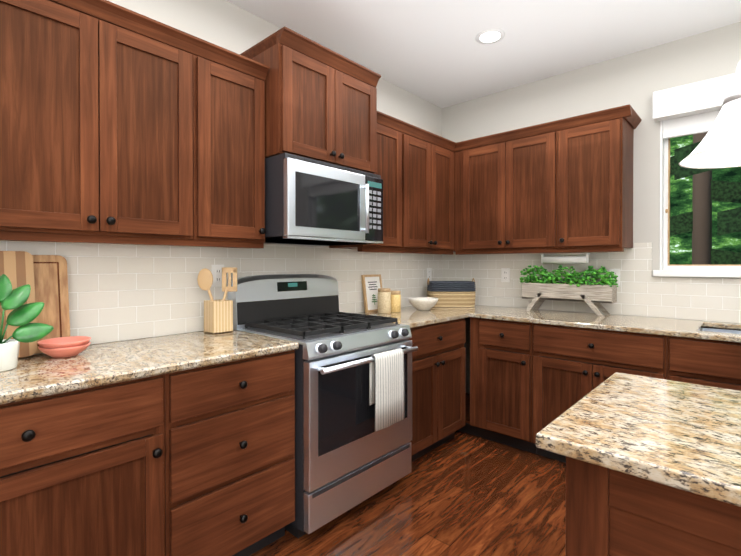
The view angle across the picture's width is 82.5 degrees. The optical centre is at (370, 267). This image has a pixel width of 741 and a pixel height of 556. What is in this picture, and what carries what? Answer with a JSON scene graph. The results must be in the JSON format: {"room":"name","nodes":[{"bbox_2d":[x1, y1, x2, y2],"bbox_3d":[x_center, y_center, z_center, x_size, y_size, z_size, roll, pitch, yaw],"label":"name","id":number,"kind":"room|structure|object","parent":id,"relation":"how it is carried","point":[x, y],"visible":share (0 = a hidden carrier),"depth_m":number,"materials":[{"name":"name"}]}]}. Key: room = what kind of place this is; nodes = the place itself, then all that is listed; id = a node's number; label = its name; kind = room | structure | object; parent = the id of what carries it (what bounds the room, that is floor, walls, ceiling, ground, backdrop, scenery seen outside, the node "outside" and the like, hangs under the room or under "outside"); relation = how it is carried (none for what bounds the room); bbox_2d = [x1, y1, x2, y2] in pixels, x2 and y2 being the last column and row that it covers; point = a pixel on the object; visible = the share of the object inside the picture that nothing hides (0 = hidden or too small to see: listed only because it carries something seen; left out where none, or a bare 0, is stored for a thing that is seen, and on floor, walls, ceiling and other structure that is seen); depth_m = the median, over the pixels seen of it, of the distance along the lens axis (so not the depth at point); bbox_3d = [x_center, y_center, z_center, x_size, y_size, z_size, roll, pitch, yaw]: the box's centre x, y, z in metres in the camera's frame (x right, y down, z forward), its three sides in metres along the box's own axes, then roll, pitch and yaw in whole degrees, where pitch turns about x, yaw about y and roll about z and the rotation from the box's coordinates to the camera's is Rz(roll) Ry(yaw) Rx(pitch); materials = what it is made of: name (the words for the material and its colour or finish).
{"room":"kitchen","nodes":[
{"label":"kitchen","id":0,"kind":"room"},
{"bbox_2d":[107,0,441,312],"bbox_3d":[-1.401,-0.104,1.735,0.120,2.700,6.240,0,1,42],"label":"wall","id":1,"kind":"structure","parent":0,"point":[225,24],"depth_m":2.35,"materials":[{"name":"grey paint"}]},
{"bbox_2d":[0,0,269,248],"bbox_3d":[-1.013,-0.543,1.790,0.370,0.896,1.140,0,1,42],"label":"upper cabinet","id":2,"kind":"object","parent":1,"relation":"attached to","point":[119,124],"visible":1,"depth_m":1.64,"materials":[{"name":"brown wood"}]},
{"bbox_2d":[0,240,443,344],"bbox_3d":[-0.882,0.121,2.211,0.009,0.520,4.599,0,1,42],"label":"tile backsplash","id":3,"kind":"structure","parent":1,"relation":"attached to","point":[120,292],"depth_m":2.09,"materials":[{"name":"white tile"}]},
{"bbox_2d":[212,265,223,285],"bbox_3d":[-0.818,0.041,2.268,0.007,0.116,0.072,0,1,42],"label":"electrical outlet plate","id":4,"kind":"object","parent":3,"relation":"attached to","point":[217,274],"depth_m":2.26,"materials":[{"name":"white plastic"}]},
{"bbox_2d":[427,268,431,280],"bbox_3d":[0.521,0.060,3.741,0.007,0.116,0.072,0,1,42],"label":"electrical outlet plate","id":5,"kind":"object","parent":3,"relation":"attached to","point":[429,270],"depth_m":3.74,"materials":[{"name":"white plastic"}]},
{"bbox_2d":[240,26,380,173],"bbox_3d":[-0.346,-0.858,2.440,0.480,0.597,0.710,0,1,42],"label":"upper cabinet","id":6,"kind":"object","parent":1,"relation":"attached to","point":[320,102],"visible":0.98,"depth_m":2.21,"materials":[{"name":"brown wood"}]},
{"bbox_2d":[264,153,382,245],"bbox_3d":[-0.322,-0.350,2.422,0.528,0.410,0.702,0,1,42],"label":"over-the-range microwave","id":7,"kind":"object","parent":6,"relation":"attached to","point":[308,201],"visible":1,"depth_m":2.18,"materials":[{"name":"grey metal"}]},
{"bbox_2d":[329,111,456,253],"bbox_3d":[0.202,-0.568,3.151,0.337,0.866,1.063,0,1,42],"label":"upper cabinet","id":8,"kind":"object","parent":1,"relation":"attached to","point":[415,167],"depth_m":3.03,"materials":[{"name":"brown wood"}]},
{"bbox_2d":[437,143,462,254],"bbox_3d":[0.649,-0.572,3.643,0.337,0.866,0.407,0,1,42],"label":"upper cabinet","id":9,"kind":"object","parent":1,"relation":"attached to","point":[459,148],"depth_m":3.40,"materials":[{"name":"brown wood"}]},
{"bbox_2d":[250,430,565,555],"bbox_3d":[0.568,1.284,-0.043,5.440,0.050,6.240,0,1,42],"label":"floor","id":10,"kind":"structure","parent":0,"point":[460,493],"depth_m":2.13,"materials":[{"name":"brown wood"}]},
{"bbox_2d":[0,370,183,555],"bbox_3d":[-1.211,0.809,1.391,0.627,0.878,0.880,0,1,42],"label":"base cabinet","id":11,"kind":"object","parent":10,"relation":"on","point":[99,470],"depth_m":1.32,"materials":[{"name":"brown wood"}]},
{"bbox_2d":[0,330,298,403],"bbox_3d":[-1.277,0.353,1.299,0.637,0.031,2.159,0,1,42],"label":"countertop","id":12,"kind":"structure","parent":11,"relation":"on","point":[37,375],"depth_m":1.55,"materials":[{"name":"beige stone"}]},
{"bbox_2d":[0,274,53,371],"bbox_3d":[-1.224,0.180,1.403,0.114,0.315,0.264,0,1,42],"label":"potted plant","id":13,"kind":"object","parent":12,"relation":"on","point":[21,315],"visible":1,"depth_m":1.42,"materials":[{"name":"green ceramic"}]},
{"bbox_2d":[0,251,69,357],"bbox_3d":[-1.362,0.136,1.563,0.128,0.396,0.415,0,1,42],"label":"cutting boards","id":14,"kind":"object","parent":12,"relation":"on","point":[45,277],"visible":0.69,"depth_m":1.67,"materials":[{"name":"brown wood"}]},
{"bbox_2d":[37,336,90,357],"bbox_3d":[-1.165,0.305,1.612,0.168,0.060,0.168,0,1,42],"label":"bowls","id":15,"kind":"object","parent":12,"relation":"on","point":[63,347],"visible":1,"depth_m":1.57,"materials":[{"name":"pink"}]},
{"bbox_2d":[197,267,236,334],"bbox_3d":[-0.775,0.165,2.143,0.104,0.332,0.174,0,1,42],"label":"utensil crock","id":16,"kind":"object","parent":12,"relation":"on","point":[218,317],"visible":1,"depth_m":2.11,"materials":[{"name":"brown wood"}]},
{"bbox_2d":[184,350,294,555],"bbox_3d":[-0.774,0.806,1.872,0.627,0.878,0.638,0,1,42],"label":"base cabinet","id":17,"kind":"object","parent":10,"relation":"on","point":[200,461],"depth_m":1.68,"materials":[{"name":"brown wood"}]},
{"bbox_2d":[228,274,417,537],"bbox_3d":[-0.247,0.642,2.341,0.756,1.198,0.754,0,1,42],"label":"gas range","id":18,"kind":"object","parent":10,"relation":"on","point":[347,457],"visible":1,"depth_m":2.09,"materials":[{"name":"grey metal"}]},
{"bbox_2d":[369,348,403,431],"bbox_3d":[0.086,0.615,2.163,0.051,0.374,0.225,0,1,42],"label":"towel","id":19,"kind":"object","parent":18,"relation":"hanging from","point":[386,383],"visible":0.98,"depth_m":2.13,"materials":[{"name":"white fabric"}]},
{"bbox_2d":[408,328,411,461],"bbox_3d":[-0.291,0.801,2.404,0.627,0.878,0.876,0,1,42],"label":"base cabinet","id":20,"kind":"object","parent":10,"relation":"on","point":[410,328],"depth_m":2.53,"materials":[{"name":"brown wood"}]},
{"bbox_2d":[412,318,465,461],"bbox_3d":[0.204,0.797,2.948,0.627,0.878,0.736,0,1,42],"label":"base cabinet","id":21,"kind":"object","parent":10,"relation":"on","point":[439,361],"depth_m":2.74,"materials":[{"name":"brown wood"}]},
{"bbox_2d":[356,306,471,327],"bbox_3d":[0.214,0.340,2.935,0.640,0.028,0.734,0,1,42],"label":"countertop","id":22,"kind":"structure","parent":21,"relation":"on","point":[409,315],"depth_m":2.91,"materials":[{"name":"beige stone"}]},
{"bbox_2d":[361,274,381,312],"bbox_3d":[0.020,0.189,3.142,0.056,0.275,0.200,0,1,42],"label":"picture","id":23,"kind":"object","parent":22,"relation":"on","point":[371,284],"visible":0.92,"depth_m":3.12,"materials":[{"name":"brown wood"}]},
{"bbox_2d":[378,288,394,313],"bbox_3d":[0.098,0.237,3.031,0.095,0.176,0.095,0,1,36],"label":"jar","id":24,"kind":"object","parent":22,"relation":"on","point":[389,300],"depth_m":2.99,"materials":[{"name":"beige ceramic"}]},
{"bbox_2d":[395,290,400,311],"bbox_3d":[0.180,0.247,3.106,0.088,0.154,0.088,0,1,36],"label":"jar","id":25,"kind":"object","parent":22,"relation":"on","point":[397,293],"depth_m":3.07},
{"bbox_2d":[408,297,437,310],"bbox_3d":[0.404,0.279,3.233,0.230,0.088,0.230,0,1,42],"label":"speckled bowl","id":26,"kind":"object","parent":22,"relation":"on","point":[423,303],"visible":1,"depth_m":3.16,"materials":[{"name":"white ceramic"}]},
{"bbox_2d":[431,305,740,342],"bbox_3d":[1.705,0.344,2.516,3.409,0.028,0.651,0,1,42],"label":"countertop","id":27,"kind":"structure","parent":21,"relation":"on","point":[686,328],"depth_m":2.58,"materials":[{"name":"beige stone"}]},
{"bbox_2d":[427,278,475,306],"bbox_3d":[0.673,0.204,3.542,0.388,0.234,0.246,0,0,0],"label":"basket","id":28,"kind":"object","parent":27,"relation":"on","point":[454,293],"visible":0.88,"depth_m":3.42,"materials":[{"name":"beige wicker"}]},
{"bbox_2d":[519,265,617,316],"bbox_3d":[1.410,0.152,3.043,0.642,0.345,0.176,0,1,42],"label":"planter","id":29,"kind":"object","parent":27,"relation":"on","point":[589,292],"visible":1,"depth_m":2.97,"materials":[{"name":"white wood"}]},
{"bbox_2d":[700,328,740,333],"bbox_3d":[2.126,0.471,2.156,0.724,0.210,0.444,0,1,42],"label":"undermount sink","id":30,"kind":"object","parent":27,"relation":"in","point":[722,330],"visible":0.1,"depth_m":2.49,"materials":[{"name":"silver metal"}]},
{"bbox_2d":[466,317,541,455],"bbox_3d":[1.107,0.796,3.089,0.522,0.878,0.627,0,1,42],"label":"base cabinet","id":31,"kind":"object","parent":10,"relation":"on","point":[529,382],"depth_m":2.86,"materials":[{"name":"brown wood"}]},
{"bbox_2d":[542,324,685,462],"bbox_3d":[1.515,0.799,2.719,0.863,0.878,0.627,0,1,42],"label":"base cabinet","id":32,"kind":"object","parent":10,"relation":"on","point":[575,360],"depth_m":2.49,"materials":[{"name":"brown wood"}]},
{"bbox_2d":[565,460,740,555],"bbox_3d":[1.432,0.817,0.342,2.244,0.878,0.586,0,1,42],"label":"kitchen island","id":33,"kind":"object","parent":10,"relation":"on","point":[608,514],"depth_m":0.80,"materials":[{"name":"brown wood"}]},
{"bbox_2d":[536,372,740,511],"bbox_3d":[1.438,0.362,0.335,2.350,0.031,0.680,0,1,42],"label":"island countertop","id":34,"kind":"structure","parent":33,"relation":"on","point":[676,436],"depth_m":0.87,"materials":[{"name":"beige stone"}]},
{"bbox_2d":[686,327,740,390],"bbox_3d":[2.121,0.803,2.168,1.062,0.878,0.627,0,1,42],"label":"base cabinet","id":35,"kind":"object","parent":10,"relation":"on","point":[713,363],"depth_m":2.11,"materials":[{"name":"brown wood"}]},
{"bbox_2d":[226,0,740,107],"bbox_3d":[0.568,-1.466,-0.064,5.440,0.050,6.240,0,1,42],"label":"ceiling","id":36,"kind":"structure","parent":0,"point":[435,52],"depth_m":2.63,"materials":[{"name":"white paint"}]},
{"bbox_2d":[475,29,504,43],"bbox_3d":[0.756,-1.458,2.671,0.180,0.003,0.180,0,1,42],"label":"recessed light","id":37,"kind":"object","parent":36,"relation":"in","point":[490,36],"visible":1,"depth_m":2.66,"materials":[{"name":"white"}]},
{"bbox_2d":[679,61,740,168],"bbox_3d":[0.805,-0.843,0.901,0.234,1.209,0.234,0,1,42],"label":"pendant lamp","id":38,"kind":"object","parent":36,"relation":"hanging from","point":[719,146],"visible":1,"depth_m":0.90,"materials":[{"name":"frosted white glass"},{"name":"brushed nickel"}]},
{"bbox_2d":[442,22,740,393],"bbox_3d":[2.670,-0.108,2.171,5.320,2.700,0.120,0,1,42],"label":"wall","id":39,"kind":"structure","parent":0,"point":[635,80],"depth_m":2.88,"materials":[{"name":"grey paint"}]},
{"bbox_2d":[454,105,637,251],"bbox_3d":[1.231,-0.568,3.162,1.210,0.866,0.337,0,1,42],"label":"upper cabinet","id":40,"kind":"object","parent":39,"relation":"attached to","point":[565,185],"depth_m":2.92,"materials":[{"name":"brown wood"}]},
{"bbox_2d":[540,253,590,263],"bbox_3d":[1.410,-0.066,3.066,0.320,0.075,0.100,0,1,42],"label":"paper towel holder","id":41,"kind":"object","parent":40,"relation":"attached to","point":[568,260],"visible":1,"depth_m":3.03,"materials":[{"name":"white"}]},
{"bbox_2d":[444,242,740,322],"bbox_3d":[1.935,0.080,2.752,3.389,0.495,0.009,0,1,42],"label":"tile backsplash","id":42,"kind":"structure","parent":39,"relation":"attached to","point":[639,293],"depth_m":2.91,"materials":[{"name":"white tile"}]},
{"bbox_2d":[501,268,509,281],"bbox_3d":[1.115,0.062,3.486,0.072,0.116,0.007,0,1,42],"label":"electrical outlet plate","id":43,"kind":"object","parent":42,"relation":"attached to","point":[505,272],"depth_m":3.48,"materials":[{"name":"white plastic"}]},
{"bbox_2d":[609,269,619,285],"bbox_3d":[1.703,0.066,2.951,0.072,0.116,0.007,0,1,42],"label":"electrical outlet plate","id":44,"kind":"object","parent":42,"relation":"attached to","point":[616,271],"depth_m":2.94,"materials":[{"name":"white plastic"}]},
{"bbox_2d":[653,73,740,277],"bbox_3d":[2.382,-0.537,2.371,1.320,1.195,0.204,0,1,42],"label":"window unit","id":45,"kind":"structure","parent":39,"relation":"in","point":[688,109],"depth_m":2.67,"materials":[{"name":"white paint"},{"name":"glass"}]},
{"label":"outside","id":46,"kind":"structure","parent":0,"visible":0},
{"bbox_2d":[668,132,740,270],"bbox_3d":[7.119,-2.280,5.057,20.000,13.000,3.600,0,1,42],"label":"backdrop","id":47,"kind":"structure","parent":46,"point":[705,216],"depth_m":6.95,"materials":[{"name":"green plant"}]}
]}

